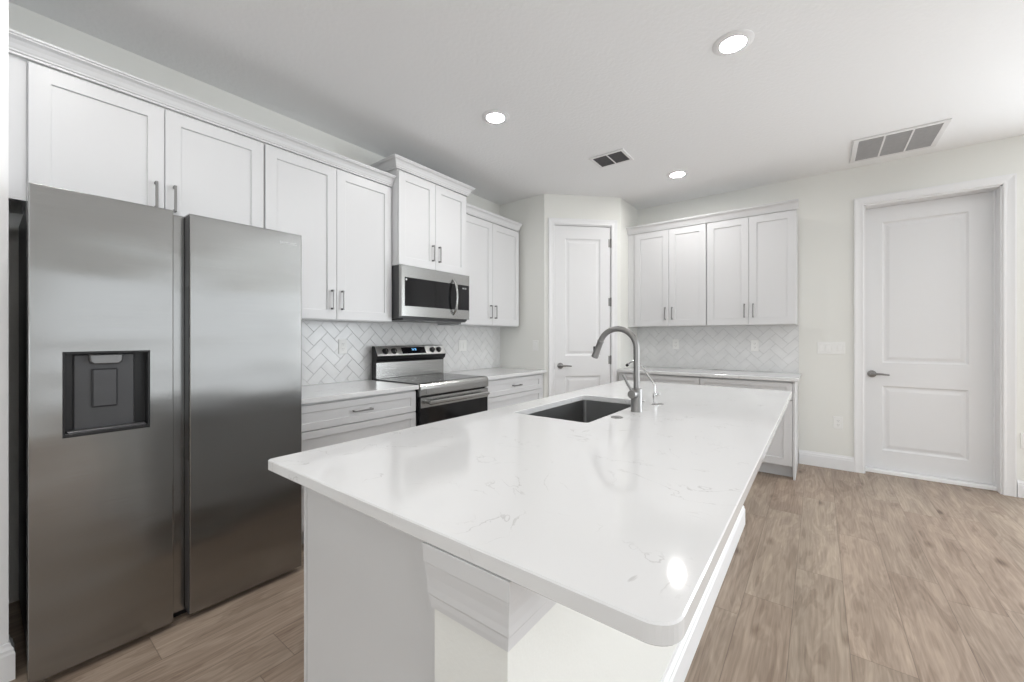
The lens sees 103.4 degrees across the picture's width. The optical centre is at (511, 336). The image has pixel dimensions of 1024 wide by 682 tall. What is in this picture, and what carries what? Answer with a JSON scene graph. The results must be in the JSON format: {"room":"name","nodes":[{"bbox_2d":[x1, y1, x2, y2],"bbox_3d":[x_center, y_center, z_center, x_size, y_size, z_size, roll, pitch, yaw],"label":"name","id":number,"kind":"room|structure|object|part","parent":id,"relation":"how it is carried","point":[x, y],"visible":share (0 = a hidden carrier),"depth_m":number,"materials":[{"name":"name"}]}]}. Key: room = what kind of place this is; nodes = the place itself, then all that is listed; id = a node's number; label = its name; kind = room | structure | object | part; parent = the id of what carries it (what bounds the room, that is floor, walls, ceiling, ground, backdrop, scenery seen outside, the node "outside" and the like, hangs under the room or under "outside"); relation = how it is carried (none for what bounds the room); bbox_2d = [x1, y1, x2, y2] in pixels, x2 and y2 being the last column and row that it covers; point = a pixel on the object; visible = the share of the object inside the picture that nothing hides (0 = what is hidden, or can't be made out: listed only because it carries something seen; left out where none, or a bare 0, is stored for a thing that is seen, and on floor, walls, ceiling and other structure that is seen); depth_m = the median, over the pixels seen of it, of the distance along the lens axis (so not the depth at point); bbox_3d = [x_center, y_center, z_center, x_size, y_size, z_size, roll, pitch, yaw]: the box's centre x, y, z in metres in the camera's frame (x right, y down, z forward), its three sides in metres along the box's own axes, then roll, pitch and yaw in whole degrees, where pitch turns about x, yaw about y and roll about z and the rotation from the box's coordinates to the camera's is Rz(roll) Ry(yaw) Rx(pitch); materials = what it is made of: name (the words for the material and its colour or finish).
{"room":"kitchen","nodes":[
{"label":"kitchen","id":0,"kind":"room"},
{"bbox_2d":[0,0,8,645],"bbox_3d":[-2.155,-0.160,1.573,0.665,2.800,0.226,0,0,37],"label":"wall","id":1,"kind":"structure","parent":0,"point":[4,4],"depth_m":1.46,"materials":[{"name":"white paint"}]},
{"bbox_2d":[9,2,499,602],"bbox_3d":[-2.358,-0.160,1.955,0.120,2.800,9.710,0,0,37],"label":"wall","id":2,"kind":"structure","parent":0,"point":[22,20],"depth_m":2.08,"materials":[{"name":"white paint"}]},
{"bbox_2d":[9,54,263,227],"bbox_3d":[-1.909,-0.880,2.143,0.351,0.600,0.978,0,0,37],"label":"upper cabinet","id":3,"kind":"object","parent":2,"relation":"attached to","point":[68,132],"visible":0.73,"depth_m":1.95,"materials":[{"name":"white paint"}]},
{"bbox_3d":[-1.924,-0.878,1.898,0.018,0.585,0.449,0,0,37],"label":"door","id":4,"kind":"part","parent":3,"relation":"part of","materials":[{"name":"white paint"}]},
{"bbox_3d":[-1.791,-0.715,2.034,0.032,0.135,0.011,0,0,37],"label":"handle","id":5,"kind":"part","parent":3,"relation":"part of","materials":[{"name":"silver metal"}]},
{"bbox_3d":[-1.746,-0.715,2.093,0.032,0.135,0.011,0,0,37],"label":"handle","id":6,"kind":"part","parent":3,"relation":"part of","materials":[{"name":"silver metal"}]},
{"bbox_2d":[9,28,395,186],"bbox_3d":[-1.504,-1.218,2.414,0.065,0.076,1.900,0,0,37],"label":"crown molding","id":7,"kind":"structure","parent":3,"relation":"attached to","point":[21,45],"depth_m":2.08,"materials":[{"name":"white paint"}]},
{"bbox_3d":[-1.648,-0.878,2.263,0.018,0.585,0.462,0,0,37],"label":"door","id":8,"kind":"part","parent":3,"relation":"part of","materials":[{"name":"white paint"}]},
{"bbox_2d":[264,144,391,322],"bbox_3d":[-1.335,-0.648,2.901,0.351,1.064,0.919,0,0,37],"label":"upper cabinet","id":9,"kind":"object","parent":2,"relation":"attached to","point":[343,220],"visible":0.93,"depth_m":2.79,"materials":[{"name":"white paint"}]},
{"bbox_3d":[-1.365,-0.646,2.636,0.018,1.049,0.454,0,0,37],"label":"door","id":10,"kind":"part","parent":9,"relation":"part of","materials":[{"name":"white paint"}]},
{"bbox_3d":[-1.230,-0.257,2.775,0.032,0.135,0.011,0,0,37],"label":"handle","id":11,"kind":"part","parent":9,"relation":"part of","materials":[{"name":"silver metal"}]},
{"bbox_3d":[-1.186,-0.257,2.834,0.032,0.135,0.011,0,0,37],"label":"handle","id":12,"kind":"part","parent":9,"relation":"part of","materials":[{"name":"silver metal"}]},
{"bbox_3d":[-1.089,-0.646,3.001,0.018,1.049,0.454,0,0,37],"label":"door","id":13,"kind":"part","parent":9,"relation":"part of","materials":[{"name":"white paint"}]},
{"bbox_2d":[302,321,499,385],"bbox_3d":[-0.953,0.097,3.704,0.008,0.514,2.685,0,0,37],"label":"backsplash","id":14,"kind":"structure","parent":2,"relation":"attached to","point":[322,363],"depth_m":3.39,"materials":[{"name":"tile"}]},
{"bbox_2d":[338,339,346,353],"bbox_3d":[-1.334,0.075,3.187,0.008,0.114,0.070,0,0,37],"label":"outlet","id":15,"kind":"object","parent":14,"relation":"attached to","point":[342,343],"visible":1,"depth_m":3.18,"materials":[{"name":"plastic"}]},
{"bbox_2d":[459,340,466,350],"bbox_3d":[-0.519,0.090,4.263,0.009,0.114,0.116,0,0,37],"label":"outlet","id":16,"kind":"object","parent":14,"relation":"attached to","point":[462,343],"visible":1,"depth_m":4.26,"materials":[{"name":"plastic"}]},
{"bbox_2d":[370,169,465,274],"bbox_3d":[-0.796,-0.935,3.550,0.426,0.745,0.764,0,0,37],"label":"upper cabinet","id":17,"kind":"object","parent":2,"relation":"attached to","point":[429,219],"visible":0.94,"depth_m":3.37,"materials":[{"name":"white paint"}]},
{"bbox_3d":[-0.773,-0.933,3.295,0.018,0.730,0.376,0,0,37],"label":"door","id":18,"kind":"part","parent":17,"relation":"part of","materials":[{"name":"white paint"}]},
{"bbox_2d":[367,154,474,196],"bbox_3d":[-0.793,-1.349,3.548,0.450,0.076,0.897,0,0,37],"label":"crown molding","id":19,"kind":"structure","parent":17,"relation":"attached to","point":[392,162],"depth_m":3.29,"materials":[{"name":"white paint"}]},
{"bbox_2d":[392,264,468,322],"bbox_3d":[-0.766,-0.346,3.528,0.488,0.431,0.761,0,0,37],"label":"microwave","id":20,"kind":"object","parent":17,"relation":"attached to","point":[420,295],"visible":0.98,"depth_m":3.33,"materials":[{"name":"grey metal"}]},
{"bbox_3d":[-0.496,-0.350,3.537,0.068,0.320,0.022,0,0,37],"label":"door handle","id":21,"kind":"part","parent":20,"relation":"part of","materials":[{"name":"silver metal"}]},
{"bbox_3d":[-0.617,-0.704,3.461,0.032,0.135,0.011,0,0,37],"label":"handle","id":22,"kind":"part","parent":17,"relation":"part of","materials":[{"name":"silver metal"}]},
{"bbox_3d":[-0.543,-0.933,3.597,0.018,0.730,0.376,0,0,37],"label":"door","id":23,"kind":"part","parent":17,"relation":"part of","materials":[{"name":"white paint"}]},
{"bbox_2d":[438,214,518,326],"bbox_3d":[-0.314,-0.648,4.248,0.351,1.064,0.926,0,0,37],"label":"upper cabinet","id":24,"kind":"object","parent":2,"relation":"attached to","point":[492,250],"visible":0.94,"depth_m":4.16,"materials":[{"name":"white paint"}]},
{"bbox_3d":[-0.345,-0.646,3.983,0.018,1.049,0.457,0,0,37],"label":"door","id":25,"kind":"part","parent":24,"relation":"part of","materials":[{"name":"white paint"}]},
{"bbox_2d":[466,203,521,231],"bbox_3d":[-0.189,-1.218,4.150,0.065,0.076,0.922,0,0,37],"label":"crown molding","id":26,"kind":"structure","parent":24,"relation":"attached to","point":[471,210],"depth_m":4.12,"materials":[{"name":"white paint"}]},
{"bbox_3d":[-0.067,-0.646,4.350,0.018,1.049,0.457,0,0,37],"label":"door","id":27,"kind":"part","parent":24,"relation":"part of","materials":[{"name":"white paint"}]},
{"bbox_2d":[9,0,1023,208],"bbox_3d":[0.774,-1.600,-0.304,7.840,0.080,9.890,0,0,37],"label":"ceiling","id":28,"kind":"structure","parent":0,"point":[576,81],"depth_m":2.38,"materials":[{"name":"white paint"}]},
{"bbox_2d":[482,109,508,124],"bbox_3d":[-0.117,-1.556,2.865,0.196,0.009,0.196,0,0,37],"label":"recessed light","id":29,"kind":"object","parent":28,"relation":"in","point":[493,116],"visible":1,"depth_m":2.85,"materials":[{"name":"white paint"}]},
{"bbox_2d":[588,148,633,167],"bbox_3d":[0.866,-1.555,3.528,0.310,0.010,0.250,0,0,37],"label":"ceiling vent","id":30,"kind":"object","parent":28,"relation":"in","point":[618,156],"visible":1,"depth_m":3.51,"materials":[{"name":"metal"}]},
{"bbox_2d":[667,170,688,177],"bbox_3d":[1.584,-1.556,3.867,0.196,0.009,0.196,0,0,37],"label":"recessed light","id":31,"kind":"object","parent":28,"relation":"in","point":[677,173],"visible":1,"depth_m":3.85,"materials":[{"name":"white paint"}]},
{"bbox_2d":[712,29,753,55],"bbox_3d":[1.172,-1.556,2.144,0.196,0.009,0.196,0,0,37],"label":"recessed light","id":32,"kind":"object","parent":28,"relation":"in","point":[736,41],"visible":1,"depth_m":2.13,"materials":[{"name":"white paint"}]},
{"bbox_2d":[850,118,951,162],"bbox_3d":[3.076,-1.555,3.243,0.537,0.010,0.515,0,0,37],"label":"ceiling vent","id":33,"kind":"object","parent":28,"relation":"in","point":[928,135],"visible":1,"depth_m":3.21,"materials":[{"name":"metal"}]},
{"bbox_2d":[9,463,1023,681],"bbox_3d":[0.774,1.270,-0.304,7.840,0.060,9.890,0,0,37],"label":"floor","id":34,"kind":"structure","parent":0,"point":[832,575],"depth_m":1.84,"materials":[{"name":"brown wood"}]},
{"bbox_2d":[19,182,301,681],"bbox_3d":[-1.699,0.347,2.001,0.766,1.785,0.930,0,0,37],"label":"refrigerator","id":35,"kind":"object","parent":34,"relation":"on","point":[160,351],"visible":1,"depth_m":1.66,"materials":[{"name":"grey metal"}]},
{"bbox_3d":[-1.593,0.337,1.585,0.094,1.750,0.396,0,0,37],"label":"freezer door","id":36,"kind":"part","parent":35,"relation":"part of","materials":[{"name":"silver metal"}]},
{"bbox_3d":[-1.296,0.337,1.978,0.094,1.750,0.480,0,0,37],"label":"fridge door","id":37,"kind":"part","parent":35,"relation":"part of","materials":[{"name":"silver metal"}]},
{"bbox_2d":[302,390,415,543],"bbox_3d":[-1.220,0.813,2.810,0.658,0.854,0.908,0,0,37],"label":"base cabinet","id":38,"kind":"object","parent":34,"relation":"on","point":[327,423],"visible":0.3,"depth_m":2.59,"materials":[{"name":"white paint"}]},
{"bbox_3d":[-0.985,0.983,2.641,0.018,0.283,0.886,0,0,37],"label":"drawer","id":39,"kind":"part","parent":38,"relation":"part of","materials":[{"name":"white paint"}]},
{"bbox_3d":[-0.985,0.695,2.641,0.018,0.279,0.886,0,0,37],"label":"drawer","id":40,"kind":"part","parent":38,"relation":"part of","materials":[{"name":"white paint"}]},
{"bbox_3d":[-0.985,0.474,2.641,0.018,0.149,0.886,0,0,37],"label":"drawer","id":41,"kind":"part","parent":38,"relation":"part of","materials":[{"name":"white paint"}]},
{"bbox_2d":[302,380,418,403],"bbox_3d":[-1.220,0.370,2.809,0.646,0.030,0.921,0,0,37],"label":"countertop","id":42,"kind":"structure","parent":38,"relation":"on","point":[316,393],"depth_m":2.74,"materials":[{"name":"white stone"}]},
{"bbox_3d":[-0.966,0.474,2.627,0.032,0.011,0.135,0,0,37],"label":"handle","id":43,"kind":"part","parent":38,"relation":"part of","materials":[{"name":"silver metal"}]},
{"bbox_2d":[372,345,489,425],"bbox_3d":[-0.671,0.657,3.456,0.687,1.166,0.763,0,0,37],"label":"electric range","id":44,"kind":"object","parent":34,"relation":"on","point":[440,396],"visible":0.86,"depth_m":3.38,"materials":[{"name":"silver metal"}]},
{"bbox_3d":[-0.900,0.116,3.629,0.079,0.084,0.755,0,0,37],"label":"control panel","id":45,"kind":"part","parent":44,"relation":"part of","materials":[{"name":"silver metal"}]},
{"bbox_3d":[-0.893,0.280,3.628,0.005,0.132,0.749,0,0,37],"label":"guard panel","id":46,"kind":"part","parent":44,"relation":"part of","materials":[{"name":"silver metal"}]},
{"bbox_2d":[376,373,481,384],"bbox_3d":[-0.675,0.357,3.459,0.547,0.021,0.751,0,0,37],"label":"cooktop","id":47,"kind":"object","parent":44,"relation":"in","point":[406,378],"depth_m":3.38,"materials":[{"name":"grey glass"}]},
{"bbox_3d":[-0.459,0.728,3.295,0.034,0.553,0.757,0,0,37],"label":"oven door","id":48,"kind":"part","parent":44,"relation":"part of","materials":[{"name":"black glass"}]},
{"bbox_3d":[-0.443,0.489,3.283,0.004,0.077,0.757,0,0,37],"label":"door trim","id":49,"kind":"part","parent":44,"relation":"part of","materials":[{"name":"silver metal"}]},
{"bbox_3d":[-0.420,0.488,3.265,0.056,0.028,0.673,0,0,37],"label":"oven handle","id":50,"kind":"part","parent":44,"relation":"part of","materials":[{"name":"silver metal"}]},
{"bbox_2d":[485,373,542,409],"bbox_3d":[-0.178,0.813,4.186,0.658,0.854,0.979,0,0,37],"label":"base cabinet","id":51,"kind":"object","parent":34,"relation":"on","point":[508,391],"visible":0.29,"depth_m":3.96,"materials":[{"name":"white paint"}]},
{"bbox_2d":[444,367,546,379],"bbox_3d":[-0.178,0.370,4.184,0.646,0.030,0.983,0,0,37],"label":"countertop","id":52,"kind":"structure","parent":51,"relation":"on","point":[498,372],"depth_m":4.08,"materials":[{"name":"white stone"}]},
{"bbox_3d":[0.034,0.474,3.987,0.018,0.149,0.909,0,0,37],"label":"drawer","id":53,"kind":"part","parent":51,"relation":"part of","materials":[{"name":"white paint"}]},
{"bbox_3d":[0.034,0.695,3.987,0.018,0.279,0.909,0,0,37],"label":"drawer","id":54,"kind":"part","parent":51,"relation":"part of","materials":[{"name":"white paint"}]},
{"bbox_2d":[304,487,744,681],"bbox_3d":[0.425,0.813,1.917,0.870,0.854,2.567,0,0,37],"label":"kitchen island","id":55,"kind":"object","parent":34,"relation":"on","point":[383,603],"visible":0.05,"depth_m":0.94,"materials":[{"name":"white paint"}]},
{"bbox_3d":[-0.524,0.762,1.319,0.018,0.725,0.299,0,0,37],"label":"door","id":56,"kind":"part","parent":55,"relation":"part of","materials":[{"name":"white paint"}]},
{"bbox_3d":[-0.349,0.813,1.007,0.619,0.854,0.018,0,0,37],"label":"panel","id":57,"kind":"part","parent":55,"relation":"part of","materials":[{"name":"white paint"}]},
{"bbox_3d":[0.688,0.447,1.718,0.206,0.122,2.563,0,0,37],"label":"crown trim","id":58,"kind":"part","parent":55,"relation":"part of","materials":[{"name":"white paint"}]},
{"bbox_2d":[268,380,791,646],"bbox_3d":[0.560,0.370,1.909,1.140,0.030,2.711,0,0,37],"label":"island countertop","id":59,"kind":"structure","parent":55,"relation":"on","point":[625,524],"depth_m":0.97,"materials":[{"name":"white stone"}]},
{"bbox_2d":[528,400,630,422],"bbox_3d":[0.375,0.500,2.073,0.445,0.226,0.782,0,0,37],"label":"sink","id":60,"kind":"object","parent":59,"relation":"in","point":[585,411],"visible":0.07,"depth_m":2.39,"materials":[{"name":"silver metal"}]},
{"bbox_2d":[592,326,642,412],"bbox_3d":[0.498,0.150,1.971,0.260,0.409,0.099,0,0,37],"label":"kitchen faucet","id":61,"kind":"object","parent":59,"relation":"on","point":[635,393],"visible":1,"depth_m":1.92,"materials":[{"name":"grey metal"}]},
{"bbox_3d":[0.521,0.095,1.981,0.210,0.297,0.028,0,0,37],"label":"spout","id":62,"kind":"part","parent":61,"relation":"part of","materials":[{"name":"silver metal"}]},
{"bbox_3d":[0.541,0.216,1.892,0.051,0.084,0.013,0,0,17],"label":"lever","id":63,"kind":"part","parent":61,"relation":"part of","materials":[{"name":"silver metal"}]},
{"bbox_2d":[626,361,659,405],"bbox_3d":[0.697,0.239,2.151,0.191,0.232,0.044,0,0,37],"label":"water faucet","id":64,"kind":"object","parent":59,"relation":"on","point":[655,394],"visible":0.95,"depth_m":2.11,"materials":[{"name":"silver metal"}]},
{"bbox_3d":[0.689,0.209,2.156,0.154,0.172,0.009,0,0,37],"label":"spout","id":65,"kind":"part","parent":64,"relation":"part of","materials":[{"name":"silver metal"}]},
{"bbox_3d":[0.688,1.171,1.718,0.210,0.137,2.567,0,0,37],"label":"baseboard","id":66,"kind":"part","parent":55,"relation":"part of","materials":[{"name":"white paint"}]},
{"bbox_2d":[619,372,699,384],"bbox_3d":[1.678,0.813,4.436,0.832,0.854,0.638,0,0,37],"label":"base cabinet","id":67,"kind":"object","parent":34,"relation":"on","point":[693,380],"visible":0.08,"depth_m":4.15,"materials":[{"name":"white paint"}]},
{"bbox_2d":[700,377,797,479],"bbox_3d":[2.316,0.813,3.952,0.768,0.854,0.638,0,0,37],"label":"base cabinet","id":68,"kind":"object","parent":34,"relation":"on","point":[781,457],"visible":0.24,"depth_m":3.58,"materials":[{"name":"white paint"}]},
{"bbox_2d":[617,366,800,381],"bbox_3d":[1.994,0.370,4.195,1.628,0.030,0.626,0,0,37],"label":"countertop","id":69,"kind":"structure","parent":68,"relation":"on","point":[755,375],"depth_m":3.98,"materials":[{"name":"white stone"}]},
{"bbox_3d":[2.141,0.474,3.735,0.743,0.149,0.018,0,0,37],"label":"drawer","id":70,"kind":"part","parent":68,"relation":"part of","materials":[{"name":"white paint"}]},
{"bbox_3d":[2.290,0.840,3.622,0.370,0.569,0.018,0,0,37],"label":"door","id":71,"kind":"part","parent":68,"relation":"part of","materials":[{"name":"white paint"}]},
{"bbox_2d":[500,194,637,397],"bbox_3d":[0.713,-0.160,4.684,1.691,2.800,0.497,0,0,-6],"label":"wall","id":72,"kind":"structure","parent":0,"point":[516,343],"depth_m":4.51,"materials":[{"name":"white paint"}]},
{"bbox_2d":[548,218,616,396],"bbox_3d":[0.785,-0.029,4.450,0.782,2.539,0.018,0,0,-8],"label":"trim","id":73,"kind":"structure","parent":72,"relation":"attached to","point":[551,221],"depth_m":4.43,"materials":[{"name":"white paint"}]},
{"bbox_2d":[555,225,610,394],"bbox_3d":[0.788,0.003,4.456,0.650,2.450,0.094,0,0,-8],"label":"door","id":74,"kind":"structure","parent":72,"relation":"in","point":[582,254],"depth_m":4.47,"materials":[{"name":"white paint"}]},
{"bbox_3d":[0.575,0.315,4.409,0.149,0.066,0.059,0,0,-8],"label":"handle","id":75,"kind":"part","parent":74,"relation":"part of","materials":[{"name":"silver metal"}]},
{"bbox_2d":[638,135,1023,479],"bbox_3d":[3.680,-0.160,3.435,7.720,2.800,0.180,0,0,37],"label":"wall","id":76,"kind":"structure","parent":0,"point":[825,213],"depth_m":3.81,"materials":[{"name":"white paint"}]},
{"bbox_2d":[628,223,706,326],"bbox_3d":[1.761,-0.648,4.544,0.840,1.064,0.351,0,0,37],"label":"upper cabinet","id":77,"kind":"object","parent":76,"relation":"attached to","point":[667,269],"visible":0.98,"depth_m":4.40,"materials":[{"name":"white paint"}]},
{"bbox_3d":[1.562,-0.646,4.525,0.377,1.049,0.018,0,0,37],"label":"door","id":78,"kind":"part","parent":77,"relation":"part of","materials":[{"name":"white paint"}]},
{"bbox_3d":[1.862,-0.646,4.297,0.371,1.049,0.018,0,0,37],"label":"door","id":79,"kind":"part","parent":77,"relation":"part of","materials":[{"name":"white paint"}]},
{"bbox_2d":[626,199,798,234],"bbox_3d":[1.975,-1.218,4.182,1.617,0.076,0.065,0,0,37],"label":"crown molding","id":80,"kind":"structure","parent":77,"relation":"attached to","point":[793,204],"depth_m":4.09,"materials":[{"name":"white paint"}]},
{"bbox_2d":[637,325,798,372],"bbox_3d":[2.177,0.119,4.455,1.610,0.470,0.008,0,0,37],"label":"backsplash","id":81,"kind":"structure","parent":76,"relation":"attached to","point":[710,347],"depth_m":4.38,"materials":[{"name":"tile"}]},
{"bbox_2d":[673,339,678,348],"bbox_3d":[1.890,0.082,4.663,0.070,0.114,0.008,0,0,37],"label":"outlet","id":82,"kind":"object","parent":81,"relation":"attached to","point":[675,341],"visible":1,"depth_m":4.66,"materials":[{"name":"plastic"}]},
{"bbox_2d":[751,340,758,350],"bbox_3d":[2.517,0.088,4.188,0.070,0.114,0.008,0,0,37],"label":"outlet","id":83,"kind":"object","parent":81,"relation":"attached to","point":[754,343],"visible":1,"depth_m":4.18,"materials":[{"name":"plastic"}]},
{"bbox_2d":[707,209,797,325],"bbox_3d":[2.400,-0.648,4.060,0.760,1.064,0.351,0,0,37],"label":"upper cabinet","id":84,"kind":"object","parent":76,"relation":"attached to","point":[752,261],"visible":1,"depth_m":3.92,"materials":[{"name":"white paint"}]},
{"bbox_3d":[2.167,-0.646,4.066,0.374,1.049,0.018,0,0,37],"label":"door","id":85,"kind":"part","parent":84,"relation":"part of","materials":[{"name":"white paint"}]},
{"bbox_3d":[2.468,-0.646,3.838,0.374,1.049,0.018,0,0,37],"label":"door","id":86,"kind":"part","parent":84,"relation":"part of","materials":[{"name":"white paint"}]},
{"bbox_2d":[799,450,853,471],"bbox_3d":[2.984,1.173,3.840,0.421,0.133,0.015,0,0,37],"label":"baseboard","id":87,"kind":"structure","parent":76,"relation":"attached to","point":[846,463],"depth_m":3.83,"materials":[{"name":"white paint"}]},
{"bbox_2d":[817,342,844,353],"bbox_3d":[3.014,0.105,3.820,0.200,0.107,0.009,0,0,37],"label":"light switch","id":88,"kind":"object","parent":76,"relation":"attached to","point":[822,347],"visible":1,"depth_m":3.82,"materials":[{"name":"plastic"}]},
{"bbox_2d":[833,416,842,428],"bbox_3d":[3.058,0.805,3.788,0.070,0.114,0.008,0,0,37],"label":"outlet","id":89,"kind":"object","parent":76,"relation":"attached to","point":[837,421],"visible":1,"depth_m":3.79,"materials":[{"name":"plastic"}]},
{"bbox_2d":[865,191,992,484],"bbox_3d":[3.606,0.009,3.525,0.800,2.394,0.100,0,0,37],"label":"door","id":90,"kind":"structure","parent":76,"relation":"in","point":[929,264],"depth_m":3.51,"materials":[{"name":"white paint"}]},
{"bbox_3d":[3.349,0.340,3.693,0.149,0.066,0.058,0,0,37],"label":"handle","id":91,"kind":"part","parent":90,"relation":"part of","materials":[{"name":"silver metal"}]},
{"bbox_2d":[865,466,996,490],"bbox_3d":[3.612,1.225,3.533,0.804,0.030,0.105,0,0,37],"label":"threshold","id":92,"kind":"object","parent":76,"relation":"attached to","point":[869,469],"depth_m":3.48,"materials":[{"name":"white wood"}]},
{"bbox_2d":[854,173,1016,496],"bbox_3d":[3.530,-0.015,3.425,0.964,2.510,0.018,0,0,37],"label":"trim","id":93,"kind":"structure","parent":76,"relation":"attached to","point":[1008,182],"depth_m":3.18,"materials":[{"name":"white paint"}]},
{"bbox_2d":[1017,480,1023,497],"bbox_3d":[3.828,1.173,0.224,3.368,0.133,4.760,0,0,37],"label":"baseboard","id":94,"kind":"structure","parent":76,"relation":"attached to","point":[1020,483],"depth_m":3.12,"materials":[{"name":"white paint"}]},
{"bbox_2d":[1021,433,1023,447],"bbox_3d":[3.962,0.800,3.103,0.070,0.114,0.008,0,0,37],"label":"outlet","id":95,"kind":"object","parent":76,"relation":"attached to","point":[1022,434],"visible":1,"depth_m":3.12,"materials":[{"name":"plastic"}]},
{"bbox_3d":[3.796,-0.160,-2.706,0.120,2.800,9.470,0,0,37],"label":"wall","id":96,"kind":"structure","parent":0,"visible":0},
{"bbox_2d":[0,634,14,681],"bbox_3d":[-0.727,1.173,-2.284,7.600,0.133,4.680,0,0,37],"label":"baseboard","id":97,"kind":"structure","parent":96,"relation":"attached to","point":[7,651],"depth_m":1.45,"materials":[{"name":"white paint"}]}
]}

